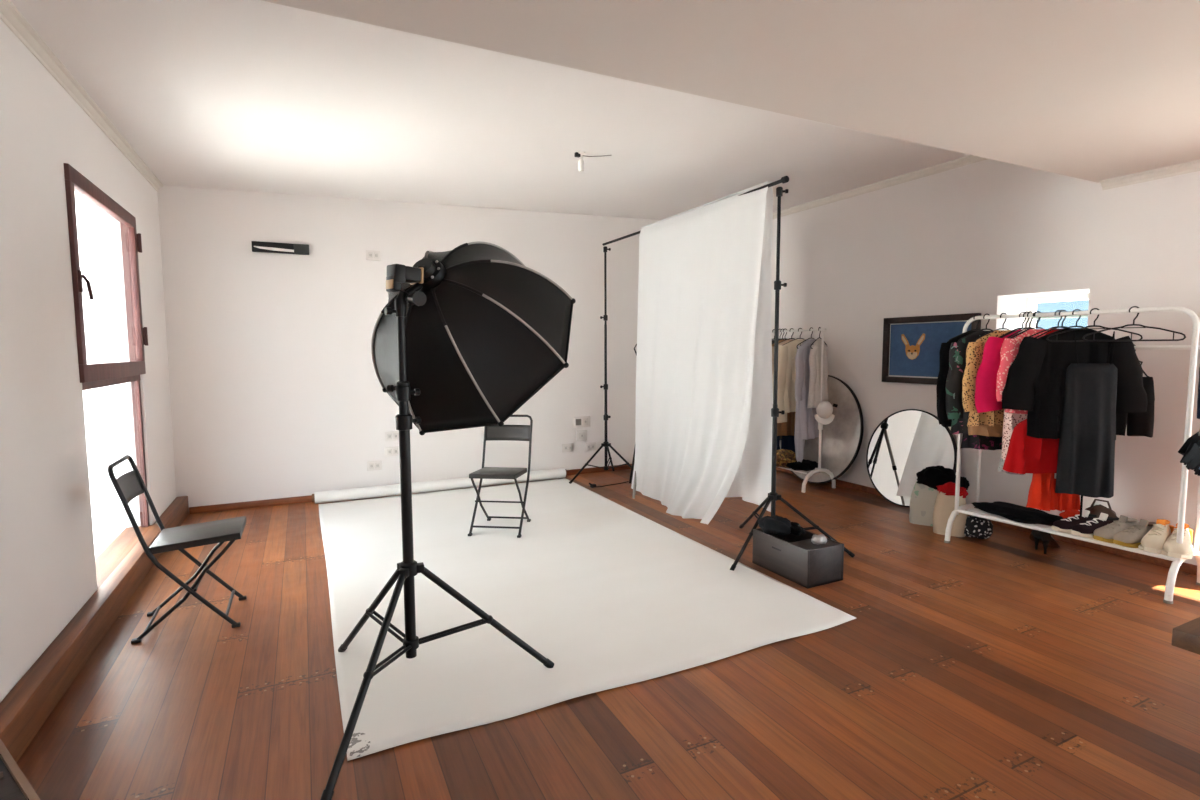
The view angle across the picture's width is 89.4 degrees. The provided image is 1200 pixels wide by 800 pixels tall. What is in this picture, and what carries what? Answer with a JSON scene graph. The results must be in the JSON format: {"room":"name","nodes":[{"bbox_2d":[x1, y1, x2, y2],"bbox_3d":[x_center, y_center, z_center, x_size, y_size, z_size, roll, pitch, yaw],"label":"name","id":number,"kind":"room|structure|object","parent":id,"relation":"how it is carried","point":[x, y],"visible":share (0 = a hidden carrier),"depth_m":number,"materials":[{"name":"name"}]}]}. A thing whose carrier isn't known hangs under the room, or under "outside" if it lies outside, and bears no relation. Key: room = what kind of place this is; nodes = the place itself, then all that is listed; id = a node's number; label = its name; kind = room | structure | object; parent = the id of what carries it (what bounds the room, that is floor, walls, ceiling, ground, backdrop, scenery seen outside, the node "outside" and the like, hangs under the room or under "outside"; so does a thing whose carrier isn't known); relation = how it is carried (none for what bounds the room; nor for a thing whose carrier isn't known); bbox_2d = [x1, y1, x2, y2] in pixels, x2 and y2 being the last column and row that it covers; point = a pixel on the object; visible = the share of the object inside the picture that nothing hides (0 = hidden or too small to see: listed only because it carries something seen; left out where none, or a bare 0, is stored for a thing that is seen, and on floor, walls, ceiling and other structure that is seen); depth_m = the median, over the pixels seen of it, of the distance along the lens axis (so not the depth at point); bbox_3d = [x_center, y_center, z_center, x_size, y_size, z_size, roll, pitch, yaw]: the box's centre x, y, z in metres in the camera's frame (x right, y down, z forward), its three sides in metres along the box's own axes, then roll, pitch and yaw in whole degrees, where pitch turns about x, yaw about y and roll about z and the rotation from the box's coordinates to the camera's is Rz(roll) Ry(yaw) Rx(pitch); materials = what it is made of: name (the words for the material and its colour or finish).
{"room":"studio","nodes":[
{"label":"studio","id":0,"kind":"room"},
{"bbox_2d":[0,19,175,701],"bbox_3d":[-1.734,-0.260,1.109,0.240,2.950,8.350,-3,5,-26],"label":"wall","id":1,"kind":"structure","parent":0,"point":[48,551],"depth_m":2.57,"materials":[{"name":"white paint"}]},
{"bbox_2d":[0,0,163,191],"bbox_3d":[-2.568,-1.487,3.028,0.042,0.055,3.605,-3,5,-26],"label":"trim","id":2,"kind":"structure","parent":1,"relation":"attached to","point":[13,19],"depth_m":2.79,"materials":[{"name":"beige paint"}]},
{"bbox_2d":[0,496,188,762],"bbox_3d":[-1.912,1.088,1.800,0.218,0.150,6.748,-3,5,-26],"label":"baseboard","id":3,"kind":"structure","parent":1,"relation":"attached to","point":[122,566],"depth_m":2.54,"materials":[{"name":"brown wood"}]},
{"bbox_2d":[64,163,149,526],"bbox_3d":[-2.724,-0.121,3.424,0.119,2.020,1.285,-3,5,-26],"label":"window","id":4,"kind":"structure","parent":1,"relation":"in","point":[92,376],"depth_m":3.61,"materials":[{"name":"red paint"}]},
{"bbox_2d":[157,185,659,506],"bbox_3d":[-1.038,-0.593,6.006,6.070,3.100,0.250,-3,5,-26],"label":"wall","id":5,"kind":"structure","parent":0,"point":[276,392],"depth_m":5.24,"materials":[{"name":"white paint"}]},
{"bbox_2d":[251,241,308,254],"bbox_3d":[-2.630,-1.253,5.003,0.420,0.082,0.048,-3,5,-26],"label":"air vent","id":6,"kind":"object","parent":5,"relation":"in","point":[257,246],"visible":1,"depth_m":4.99,"materials":[{"name":"black plastic"}]},
{"bbox_2d":[366,250,380,260],"bbox_3d":[-1.993,-1.271,5.334,0.120,0.085,0.014,-3,5,-26],"label":"wall outlet","id":7,"kind":"object","parent":5,"relation":"attached to","point":[370,254],"visible":1,"depth_m":5.33,"materials":[{"name":"white plastic"}]},
{"bbox_2d":[367,460,381,470],"bbox_3d":[-2.032,0.592,5.465,0.125,0.085,0.014,-3,5,-26],"label":"wall outlet","id":8,"kind":"object","parent":5,"relation":"attached to","point":[371,465],"visible":1,"depth_m":5.46,"materials":[{"name":"white plastic"}]},
{"bbox_2d":[385,431,398,440],"bbox_3d":[-1.886,0.329,5.516,0.135,0.085,0.014,-3,5,-26],"label":"wall outlet","id":9,"kind":"object","parent":5,"relation":"attached to","point":[389,436],"visible":0.89,"depth_m":5.51,"materials":[{"name":"white plastic"}]},
{"bbox_2d":[385,446,398,456],"bbox_3d":[-1.889,0.469,5.525,0.135,0.085,0.014,-3,5,-26],"label":"wall outlet","id":10,"kind":"object","parent":5,"relation":"attached to","point":[389,451],"visible":0.86,"depth_m":5.52,"materials":[{"name":"white plastic"}]},
{"bbox_2d":[189,464,631,513],"bbox_3d":[-0.862,0.780,6.055,5.420,0.055,0.016,-3,5,-26],"label":"baseboard","id":11,"kind":"structure","parent":5,"relation":"attached to","point":[300,499],"depth_m":5.11,"materials":[{"name":"brown wood"}]},
{"bbox_2d":[562,443,572,451],"bbox_3d":[-0.333,0.496,6.293,0.125,0.085,0.014,-3,5,-26],"label":"wall outlet","id":12,"kind":"object","parent":5,"relation":"attached to","point":[565,447],"visible":1,"depth_m":6.29,"materials":[{"name":"white plastic"}]},
{"bbox_2d":[573,416,589,427],"bbox_3d":[-0.191,0.229,6.341,0.200,0.110,0.014,-3,5,-26],"label":"switch panel","id":13,"kind":"object","parent":5,"relation":"attached to","point":[584,421],"visible":1,"depth_m":6.34,"materials":[{"name":"white plastic"}]},
{"bbox_2d":[576,430,586,440],"bbox_3d":[-0.190,0.373,6.353,0.120,0.110,0.014,-3,5,-26],"label":"wall outlet","id":14,"kind":"object","parent":5,"relation":"attached to","point":[581,435],"visible":1,"depth_m":6.35,"materials":[{"name":"white plastic"}]},
{"bbox_2d":[10,0,968,219],"bbox_3d":[-0.097,-1.857,4.157,5.700,0.483,3.905,-3,5,-26],"label":"ceiling","id":15,"kind":"structure","parent":0,"point":[243,95],"depth_m":3.54,"materials":[{"name":"white paint"}]},
{"bbox_2d":[574,151,611,171],"bbox_3d":[-0.046,-1.636,4.178,0.260,0.128,0.059,-1,5,-6],"label":"socket","id":16,"kind":"object","parent":15,"relation":"hanging from","point":[579,154],"visible":1,"depth_m":4.16,"materials":[{"name":"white plastic"}]},
{"bbox_2d":[17,469,1199,799],"bbox_3d":[0.893,1.177,2.406,6.100,0.150,8.750,-3,5,-26],"label":"floor","id":17,"kind":"structure","parent":0,"point":[996,667],"depth_m":2.26,"materials":[{"name":"brown wood"}]},
{"bbox_2d":[0,739,39,799],"bbox_3d":[-1.111,0.994,1.060,0.760,0.453,0.240,3,6,35],"label":"panel table","id":18,"kind":"object","parent":17,"relation":"on","point":[14,785],"visible":1,"depth_m":1.21,"materials":[{"name":"brown wood"}]},
{"bbox_2d":[108,455,246,643],"bbox_3d":[-1.987,0.666,2.909,0.484,0.809,0.378,-3,5,-26],"label":"folding chair","id":19,"kind":"object","parent":17,"relation":"on","point":[129,485],"visible":1,"depth_m":2.85,"materials":[{"name":"grey paint"}]},
{"bbox_2d":[320,317,553,799],"bbox_3d":[-0.615,0.397,2.291,0.888,1.444,0.976,-3,5,-26],"label":"stand","id":20,"kind":"object","parent":17,"relation":"on","point":[405,572],"visible":0.98,"depth_m":2.20,"materials":[{"name":"black metal"}]},
{"bbox_2d":[371,241,575,434],"bbox_3d":[-0.541,-0.267,2.592,0.817,0.791,0.802,-3,5,-26],"label":"softbox","id":21,"kind":"object","parent":20,"relation":"attached to","point":[485,330],"visible":0.86,"depth_m":2.30,"materials":[{"name":"black fabric"}]},
{"bbox_2d":[386,264,423,291],"bbox_3d":[-0.712,-0.441,2.212,0.078,0.097,0.126,4,6,41],"label":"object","id":22,"kind":"object","parent":21,"relation":"attached to","point":[397,274],"visible":0.94,"depth_m":2.17,"materials":[{"name":"black plastic"}]},
{"bbox_2d":[312,468,855,760],"bbox_3d":[-0.603,0.919,4.057,2.342,0.098,3.719,-3,5,-26],"label":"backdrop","id":23,"kind":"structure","parent":17,"relation":"on","point":[611,595],"depth_m":3.11,"materials":[{"name":"white paper"}]},
{"bbox_2d":[468,415,532,537],"bbox_3d":[-0.715,0.532,4.404,0.378,0.809,0.484,0,5,6],"label":"folding chair","id":24,"kind":"object","parent":23,"relation":"on","point":[494,432],"visible":0.98,"depth_m":4.46,"materials":[{"name":"grey paint"}]},
{"bbox_2d":[569,246,633,483],"bbox_3d":[-0.006,-0.352,6.008,0.720,2.320,0.655,-3,5,-26],"label":"stand","id":25,"kind":"object","parent":17,"relation":"on","point":[605,444],"visible":0.98,"depth_m":6.08,"materials":[{"name":"black metal"}]},
{"bbox_2d":[629,344,636,498],"bbox_3d":[0.379,0.166,5.490,0.488,1.353,0.571,2,5,26],"label":"camera tripod","id":26,"kind":"object","parent":17,"relation":"on","point":[632,466],"visible":0.1,"depth_m":5.70,"materials":[{"name":"black metal"}]},
{"bbox_2d":[730,187,854,570],"bbox_3d":[1.031,-0.171,3.886,0.852,2.300,0.833,-3,5,-26],"label":"stand","id":27,"kind":"object","parent":17,"relation":"on","point":[772,497],"visible":0.91,"depth_m":3.83,"materials":[{"name":"black metal"}]},
{"bbox_2d":[602,176,788,245],"bbox_3d":[0.582,-1.439,4.853,0.040,0.043,2.599,-2,5,-25],"label":"crossbar","id":28,"kind":"object","parent":27,"relation":"attached to","point":[785,179],"visible":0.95,"depth_m":3.92,"materials":[{"name":"black metal"}]},
{"bbox_2d":[631,181,772,524],"bbox_3d":[0.701,-0.270,4.632,0.269,2.345,1.647,-3,5,-26],"label":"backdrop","id":29,"kind":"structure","parent":28,"relation":"hanging from","point":[703,419],"depth_m":4.42,"materials":[{"name":"white fabric"}]},
{"bbox_2d":[725,187,772,511],"bbox_3d":[0.789,-0.366,4.624,0.094,2.130,1.565,-3,5,-26],"label":"drape","id":30,"kind":"object","parent":29,"relation":"hanging from","point":[751,482],"depth_m":4.04,"materials":[{"name":"white fabric"}]},
{"bbox_2d":[752,528,843,588],"bbox_3d":[1.149,0.900,3.554,0.272,0.210,0.450,-3,5,-26],"label":"wooden box","id":31,"kind":"object","parent":17,"relation":"on","point":[792,557],"visible":0.88,"depth_m":3.40,"materials":[{"name":"grey wood"}]},
{"bbox_2d":[758,515,805,535],"bbox_3d":[1.084,0.746,3.635,0.265,0.100,0.201,0,5,6],"label":"camera bag","id":32,"kind":"object","parent":31,"relation":"on","point":[771,525],"visible":1,"depth_m":3.57,"materials":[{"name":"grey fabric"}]},
{"bbox_2d":[811,534,826,544],"bbox_3d":[1.241,0.789,3.438,0.081,0.055,0.099,2,5,29],"label":"packet","id":33,"kind":"object","parent":31,"relation":"on","point":[816,539],"visible":1,"depth_m":3.41,"materials":[{"name":"white plastic"}]},
{"bbox_2d":[772,328,837,492],"bbox_3d":[1.797,0.056,6.002,0.415,1.488,1.328,-3,5,-26],"label":"clothes rack","id":34,"kind":"object","parent":17,"relation":"on","point":[820,426],"depth_m":5.51,"materials":[{"name":"white metal"}]},
{"bbox_2d":[777,435,794,451],"bbox_3d":[1.792,0.028,6.006,0.370,1.141,0.085,-1,5,-14],"label":"jeans","id":35,"kind":"object","parent":34,"relation":"hanging from","point":[787,442],"visible":0.19,"depth_m":6.03,"materials":[{"name":"fabric"}]},
{"bbox_2d":[776,449,796,467],"bbox_3d":[1.773,0.555,5.861,0.344,0.159,0.342,-3,5,-26],"label":"clothes","id":36,"kind":"object","parent":34,"relation":"on","point":[784,456],"visible":0.54,"depth_m":5.73,"materials":[{"name":"brown fabric"}]},
{"bbox_2d":[794,401,804,461],"bbox_3d":[1.861,0.192,5.632,0.103,0.776,0.070,-1,5,-14],"label":"scarf","id":37,"kind":"object","parent":34,"relation":"hanging from","point":[799,442],"visible":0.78,"depth_m":5.62,"materials":[{"name":"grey fabric"}]},
{"bbox_2d":[786,459,817,470],"bbox_3d":[1.906,0.608,5.705,0.340,0.083,0.253,-3,5,-26],"label":"folded shawl","id":38,"kind":"object","parent":34,"relation":"on","point":[805,465],"visible":0.9,"depth_m":5.62,"materials":[{"name":"black fabric"}]},
{"bbox_2d":[797,327,815,348],"bbox_3d":[1.956,-0.573,5.620,0.380,0.200,0.009,-3,5,-30],"label":"clothes hanger","id":39,"kind":"object","parent":34,"relation":"hanging from","point":[811,327],"visible":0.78,"depth_m":5.60,"materials":[{"name":"black plastic"}]},
{"bbox_2d":[795,339,818,439],"bbox_3d":[1.959,-0.102,5.657,0.388,0.926,0.133,-3,5,-30],"label":"shirt","id":40,"kind":"object","parent":39,"relation":"hanging from","point":[808,423],"visible":0.53,"depth_m":5.58,"materials":[{"name":"grey fabric"}]},
{"label":"clothes hanger","id":41,"kind":"object","parent":34,"relation":"hanging from","visible":0},
{"bbox_2d":[772,340,795,435],"bbox_3d":[1.810,-0.116,5.961,0.371,0.946,0.139,-1,5,-12],"label":"coat","id":42,"kind":"object","parent":41,"relation":"hanging from","point":[787,428],"visible":0.09,"depth_m":5.95,"materials":[{"name":"fabric"}]},
{"bbox_2d":[779,375,863,483],"bbox_3d":[2.115,0.279,5.912,0.177,1.055,1.062,-3,5,-26],"label":"round mirror","id":43,"kind":"object","parent":17,"relation":"on","point":[842,438],"visible":0.52,"depth_m":5.67,"materials":[{"name":"grey mirror"}]},
{"bbox_2d":[866,409,956,506],"bbox_3d":[2.558,0.477,5.023,0.177,0.803,0.812,-3,5,-26],"label":"round mirror","id":44,"kind":"object","parent":17,"relation":"on","point":[906,442],"visible":0.71,"depth_m":5.04,"materials":[{"name":"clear mirror"}]},
{"bbox_2d":[909,465,955,525],"bbox_3d":[2.474,0.704,4.504,0.306,0.437,0.197,3,6,32],"label":"tote bag","id":45,"kind":"object","parent":17,"relation":"on","point":[924,492],"visible":0.63,"depth_m":4.46,"materials":[{"name":"beige fabric"}]},
{"bbox_2d":[933,476,969,536],"bbox_3d":[2.476,0.737,4.281,0.217,0.407,0.196,3,6,32],"label":"paper bag","id":46,"kind":"object","parent":17,"relation":"on","point":[944,506],"visible":0.76,"depth_m":4.22,"materials":[{"name":"beige paper"}]},
{"bbox_2d":[964,516,992,538],"bbox_3d":[2.604,0.864,4.175,0.189,0.155,0.185,0,5,3],"label":"pouch","id":47,"kind":"object","parent":17,"relation":"on","point":[977,527],"visible":0.83,"depth_m":4.11,"materials":[{"name":"black fabric"}]},
{"bbox_2d":[1029,529,1041,549],"bbox_3d":[2.879,0.888,3.991,0.091,0.150,0.201,4,6,39],"label":"shoe","id":48,"kind":"object","parent":17,"relation":"on","point":[1035,535],"visible":0.62,"depth_m":3.92,"materials":[{"name":"black leather"}]},
{"bbox_2d":[1040,532,1059,553],"bbox_3d":[2.883,0.896,3.893,0.201,0.150,0.091,-4,6,-41],"label":"shoe","id":49,"kind":"object","parent":17,"relation":"on","point":[1047,540],"visible":0.98,"depth_m":3.83,"materials":[{"name":"black leather"}]},
{"bbox_2d":[944,306,1199,603],"bbox_3d":[2.812,0.236,3.642,0.493,1.511,1.171,-3,5,-30],"label":"clothes rack","id":50,"kind":"object","parent":17,"relation":"on","point":[1174,568],"visible":0.71,"depth_m":3.25,"materials":[{"name":"white metal"}]},
{"bbox_2d":[949,314,983,340],"bbox_3d":[2.447,-0.458,3.944,0.380,0.200,0.008,-1,5,-4],"label":"clothes hanger","id":51,"kind":"object","parent":50,"relation":"hanging from","point":[975,314],"visible":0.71,"depth_m":3.94,"materials":[{"name":"black plastic"}]},
{"bbox_2d":[936,331,975,426],"bbox_3d":[2.449,-0.137,3.976,0.501,0.626,0.118,-1,5,-4],"label":"jacket","id":52,"kind":"object","parent":51,"relation":"hanging from","point":[943,420],"visible":0.28,"depth_m":3.94,"materials":[{"name":"black fabric"}]},
{"bbox_2d":[958,314,993,341],"bbox_3d":[2.478,-0.454,3.893,0.380,0.200,0.009,-1,5,-5],"label":"clothes hanger","id":53,"kind":"object","parent":50,"relation":"hanging from","point":[985,314],"visible":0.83,"depth_m":3.88,"materials":[{"name":"black plastic"}]},
{"bbox_2d":[946,331,990,433],"bbox_3d":[2.479,-0.113,3.919,0.507,0.666,0.131,-1,5,-5],"label":"floral blouse","id":54,"kind":"object","parent":53,"relation":"hanging from","point":[955,411],"visible":0.34,"depth_m":3.88,"materials":[{"name":"fabric"}]},
{"bbox_2d":[960,434,1001,449],"bbox_3d":[2.503,0.204,3.917,0.336,0.226,0.129,-1,5,-5],"label":"skirt","id":55,"kind":"object","parent":50,"relation":"hanging from","point":[979,442],"visible":0.27,"depth_m":3.89,"materials":[{"name":"black fabric"}]},
{"bbox_2d":[974,313,1011,341],"bbox_3d":[2.528,-0.447,3.807,0.380,0.200,0.009,-1,5,-6],"label":"clothes hanger","id":56,"kind":"object","parent":50,"relation":"hanging from","point":[1002,313],"visible":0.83,"depth_m":3.80,"materials":[{"name":"black plastic"}]},
{"bbox_2d":[962,330,1010,436],"bbox_3d":[2.529,-0.106,3.833,0.504,0.666,0.141,-1,5,-6],"label":"leopard top","id":57,"kind":"object","parent":56,"relation":"hanging from","point":[990,423],"visible":0.41,"depth_m":3.80,"materials":[{"name":"fabric"}]},
{"bbox_2d":[999,312,1026,337],"bbox_3d":[2.583,-0.440,3.712,0.340,0.200,0.008,0,5,0],"label":"clothes hanger","id":58,"kind":"object","parent":50,"relation":"hanging from","point":[1021,312],"visible":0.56,"depth_m":3.71,"materials":[{"name":"black plastic"}]},
{"bbox_2d":[975,330,1019,412],"bbox_3d":[2.594,-0.176,3.720,0.608,0.508,0.132,-1,5,-6],"label":"blouse","id":59,"kind":"object","parent":58,"relation":"hanging from","point":[986,377],"visible":0.16,"depth_m":3.66,"materials":[{"name":"fabric"}]},
{"bbox_2d":[972,501,1063,525],"bbox_3d":[2.694,0.721,3.889,0.265,0.074,0.608,-3,5,-26],"label":"garment","id":60,"kind":"object","parent":50,"relation":"on","point":[1027,515],"visible":0.92,"depth_m":3.83,"materials":[{"name":"fabric"}]},
{"bbox_2d":[1007,311,1032,337],"bbox_3d":[2.603,-0.437,3.677,0.380,0.200,0.008,-2,5,-16],"label":"clothes hanger","id":61,"kind":"object","parent":50,"relation":"hanging from","point":[1030,311],"visible":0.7,"depth_m":3.66,"materials":[{"name":"black plastic"}]},
{"bbox_2d":[998,329,1026,474],"bbox_3d":[2.606,0.009,3.713,0.310,0.876,0.143,-2,5,-16],"label":"dress","id":62,"kind":"object","parent":61,"relation":"hanging from","point":[1011,420],"visible":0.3,"depth_m":3.68,"materials":[{"name":"pink fabric"}]},
{"bbox_2d":[1010,311,1047,337],"bbox_3d":[2.621,-0.434,3.647,0.340,0.200,0.008,0,5,0],"label":"clothes hanger","id":63,"kind":"object","parent":50,"relation":"hanging from","point":[1035,311],"visible":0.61,"depth_m":3.65,"materials":[{"name":"black plastic"}]},
{"bbox_2d":[996,329,1046,413],"bbox_3d":[2.624,-0.172,3.667,0.491,0.506,0.116,-1,5,-8],"label":"blouse","id":64,"kind":"object","parent":63,"relation":"hanging from","point":[1010,347],"visible":0.17,"depth_m":3.62,"materials":[{"name":"fabric"}]},
{"bbox_2d":[1028,310,1062,336],"bbox_3d":[2.679,-0.426,3.548,0.380,0.200,0.008,0,5,4],"label":"clothes hanger","id":65,"kind":"object","parent":50,"relation":"hanging from","point":[1057,310],"visible":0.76,"depth_m":3.55,"materials":[{"name":"black plastic"}]},
{"bbox_2d":[1003,329,1058,473],"bbox_3d":[2.678,0.007,3.583,0.519,0.851,0.157,0,5,4],"label":"dress","id":66,"kind":"object","parent":65,"relation":"hanging from","point":[1025,454],"visible":0.16,"depth_m":3.57,"materials":[{"name":"fabric"}]},
{"bbox_2d":[1026,473,1079,511],"bbox_3d":[2.735,0.351,3.640,0.285,0.616,0.135,0,5,8],"label":"skirt","id":67,"kind":"object","parent":50,"relation":"hanging from","point":[1042,495],"visible":0.27,"depth_m":3.62,"materials":[{"name":"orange fabric"}]},
{"bbox_2d":[1059,510,1079,518],"bbox_3d":[2.884,0.717,3.690,0.122,0.104,0.161,-3,5,-26],"label":"bag","id":68,"kind":"object","parent":50,"relation":"on","point":[1065,514],"visible":0.27,"depth_m":3.68,"materials":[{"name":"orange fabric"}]},
{"bbox_2d":[1051,509,1096,533],"bbox_3d":[2.830,0.714,3.584,0.292,0.129,0.119,0,5,-2],"label":"sneaker","id":69,"kind":"object","parent":50,"relation":"on","point":[1065,525],"visible":0.62,"depth_m":3.56,"materials":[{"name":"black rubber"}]},
{"bbox_2d":[1046,308,1142,341],"bbox_3d":[2.767,-0.420,3.397,0.440,0.188,0.008,2,5,22],"label":"clothes hanger","id":70,"kind":"object","parent":50,"relation":"hanging from","point":[1093,325],"visible":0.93,"depth_m":3.40,"materials":[{"name":"black plastic"}]},
{"bbox_2d":[1055,331,1117,497],"bbox_3d":[2.770,0.079,3.441,0.267,0.930,0.152,2,5,22],"label":"dress","id":71,"kind":"object","parent":70,"relation":"hanging from","point":[1086,449],"visible":1,"depth_m":3.40,"materials":[{"name":"grey fabric"}]},
{"bbox_2d":[1071,513,1118,537],"bbox_3d":[2.875,0.720,3.506,0.292,0.129,0.119,-1,5,-8],"label":"sneaker","id":72,"kind":"object","parent":50,"relation":"on","point":[1085,529],"visible":0.64,"depth_m":3.48,"materials":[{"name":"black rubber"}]},
{"bbox_2d":[1085,499,1117,517],"bbox_3d":[2.955,0.677,3.585,0.105,0.179,0.175,-3,5,-30],"label":"high-heeled shoe","id":73,"kind":"object","parent":50,"relation":"on","point":[1097,510],"visible":0.47,"depth_m":3.56,"materials":[{"name":"brown leather"}]},
{"bbox_2d":[1093,515,1138,543],"bbox_3d":[2.923,0.723,3.424,0.292,0.136,0.119,-2,5,-15],"label":"sneaker","id":74,"kind":"object","parent":50,"relation":"on","point":[1106,533],"visible":0.62,"depth_m":3.40,"materials":[{"name":"grey fabric"}]},
{"bbox_2d":[1082,306,1185,341],"bbox_3d":[2.854,-0.408,3.246,0.430,0.188,0.009,2,5,28],"label":"clothes hanger","id":75,"kind":"object","parent":50,"relation":"hanging from","point":[1133,324],"visible":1,"depth_m":3.24,"materials":[{"name":"black plastic"}]},
{"bbox_2d":[1113,519,1155,547],"bbox_3d":[2.968,0.729,3.346,0.292,0.136,0.119,-2,5,-15],"label":"sneaker","id":76,"kind":"object","parent":50,"relation":"on","point":[1131,537],"visible":0.73,"depth_m":3.31,"materials":[{"name":"grey fabric"}]},
{"bbox_2d":[1138,519,1173,553],"bbox_3d":[3.011,0.727,3.272,0.292,0.153,0.119,-4,6,-36],"label":"sneaker","id":77,"kind":"object","parent":50,"relation":"on","point":[1154,540],"visible":0.78,"depth_m":3.22,"materials":[{"name":"beige fabric"}]},
{"bbox_2d":[1161,523,1192,558],"bbox_3d":[3.054,0.733,3.198,0.292,0.153,0.119,-4,6,-40],"label":"sneaker","id":78,"kind":"object","parent":50,"relation":"on","point":[1171,548],"visible":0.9,"depth_m":3.13,"materials":[{"name":"beige fabric"}]},
{"label":"clothes hanger","id":79,"kind":"object","parent":50,"relation":"hanging from","visible":0},
{"bbox_2d":[1116,377,1154,437],"bbox_3d":[3.028,-0.058,3.476,0.244,0.529,0.099,2,5,25],"label":"shorts","id":80,"kind":"object","parent":79,"relation":"hanging from","point":[1140,423],"visible":0.41,"depth_m":3.43,"materials":[{"name":"fabric"}]},
{"bbox_2d":[1171,617,1199,654],"bbox_3d":[2.433,0.929,1.685,1.087,0.450,0.930,-3,5,-26],"label":"table","id":81,"kind":"object","parent":17,"relation":"on","point":[1186,636],"visible":1,"depth_m":1.83,"materials":[{"name":"brown wood"}]},
{"bbox_3d":[2.918,0.313,2.310,0.402,1.570,1.000,-3,5,-26],"label":"clothes rack","id":82,"kind":"object","parent":17,"relation":"on","visible":0},
{"bbox_2d":[1178,430,1199,475],"bbox_3d":[2.653,-0.080,2.660,0.307,0.845,0.103,-3,5,-26],"label":"bag","id":83,"kind":"object","parent":82,"relation":"hanging from","point":[1190,450],"visible":1,"depth_m":2.67,"materials":[{"name":"black fabric"}]},
{"bbox_2d":[262,0,1199,181],"bbox_3d":[1.720,-1.446,0.475,5.700,0.710,4.745,-3,5,-26],"label":"ceiling","id":84,"kind":"structure","parent":0,"point":[1090,90],"depth_m":2.16,"materials":[{"name":"grey paint"}]},
{"bbox_2d":[771,159,1199,564],"bbox_3d":[3.501,-0.493,3.666,0.420,2.950,8.350,-3,5,-26],"label":"wall","id":85,"kind":"structure","parent":0,"point":[988,236],"depth_m":4.41,"materials":[{"name":"white paint"}]},
{"bbox_2d":[773,155,986,218],"bbox_3d":[2.332,-1.865,5.407,0.042,0.055,3.605,-3,5,-26],"label":"trim","id":86,"kind":"structure","parent":85,"relation":"attached to","point":[970,159],"depth_m":5.17,"materials":[{"name":"beige paint"}]},
{"bbox_2d":[882,313,980,384],"bbox_3d":[2.646,-0.403,4.900,0.040,0.550,0.820,-3,5,-26],"label":"framed picture","id":87,"kind":"object","parent":85,"relation":"attached to","point":[911,345],"visible":0.81,"depth_m":4.98,"materials":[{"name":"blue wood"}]},
{"bbox_2d":[776,467,1196,574],"bbox_3d":[2.544,0.832,5.248,0.016,0.055,4.434,-3,5,-26],"label":"baseboard","id":88,"kind":"structure","parent":85,"relation":"attached to","point":[1185,567],"depth_m":3.92,"materials":[{"name":"brown wood"}]},
{"bbox_2d":[1025,293,1088,326],"bbox_3d":[3.364,-0.573,4.338,0.050,0.360,0.575,-3,5,-26],"label":"window","id":89,"kind":"structure","parent":85,"relation":"in","point":[1031,305],"depth_m":4.43,"materials":[{"name":"white paint"}]},
{"bbox_2d":[1100,159,1199,189],"bbox_3d":[4.134,-1.180,1.779,0.042,0.055,4.515,-3,5,-26],"label":"trim","id":90,"kind":"structure","parent":85,"relation":"attached to","point":[1191,166],"depth_m":3.57,"materials":[{"name":"beige paint"}]},
{"bbox_2d":[1002,328,1147,439],"bbox_3d":[2.724,-0.093,3.493,0.704,0.636,0.156,1,5,18],"label":"jacket","id":91,"kind":"object","parent":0,"point":[1035,382],"visible":0.56,"depth_m":3.48,"materials":[{"name":"fabric"}]},
{"label":"clothes hanger","id":92,"kind":"object","parent":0,"visible":0},
{"bbox_2d":[772,339,804,422],"bbox_3d":[1.897,-0.178,5.773,0.597,0.793,0.159,-1,5,-12],"label":"shirt","id":93,"kind":"object","parent":92,"relation":"hanging from","point":[786,401],"visible":0.45,"depth_m":5.71,"materials":[{"name":"fabric"}]},
{"bbox_3d":[2.734,-0.413,2.619,0.280,0.200,0.008,-3,5,-26],"label":"clothes hanger","id":94,"kind":"object","parent":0,"visible":0},
{"bbox_2d":[1197,367,1199,418],"bbox_3d":[2.655,-0.148,2.601,0.218,0.476,0.112,-3,5,-26],"label":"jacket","id":95,"kind":"object","parent":94,"relation":"hanging from","point":[1198,398],"visible":1,"depth_m":2.63,"materials":[{"name":"fabric"}]},
{"label":"outside","id":96,"kind":"structure","parent":0,"visible":0},
{"bbox_2d":[92,510,107,544],"bbox_3d":[-8.042,1.128,4.962,7.820,0.200,12.200,-3,5,-26],"label":"courtyard","id":97,"kind":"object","parent":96,"point":[99,520],"depth_m":4.94,"materials":[{"name":"white"}]},
{"bbox_2d":[76,209,105,510],"bbox_3d":[-6.732,-0.675,4.249,5.690,3.500,0.270,-3,5,-26],"label":"wall","id":98,"kind":"structure","parent":97,"relation":"on","point":[90,397],"depth_m":5.29,"materials":[{"name":"white paint"}]},
{"label":"clothes hanger","id":99,"kind":"object","parent":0,"visible":0},
{"bbox_2d":[807,339,827,407],"bbox_3d":[2.003,-0.244,5.556,0.119,0.626,0.346,4,6,42],"label":"blouse","id":100,"kind":"object","parent":99,"relation":"hanging from","point":[814,396],"visible":0.88,"depth_m":5.47,"materials":[{"name":"white fabric"}]},
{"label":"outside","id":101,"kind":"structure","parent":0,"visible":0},
{"bbox_3d":[6.308,0.939,6.531,7.020,0.200,22.000,-3,5,-26],"label":"terrace","id":102,"kind":"object","parent":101,"visible":0},
{"bbox_2d":[1035,300,1088,328],"bbox_3d":[5.337,-0.476,7.615,0.300,2.450,9.000,-3,5,-26],"label":"wall","id":103,"kind":"structure","parent":102,"relation":"on","point":[1083,305],"depth_m":7.08,"materials":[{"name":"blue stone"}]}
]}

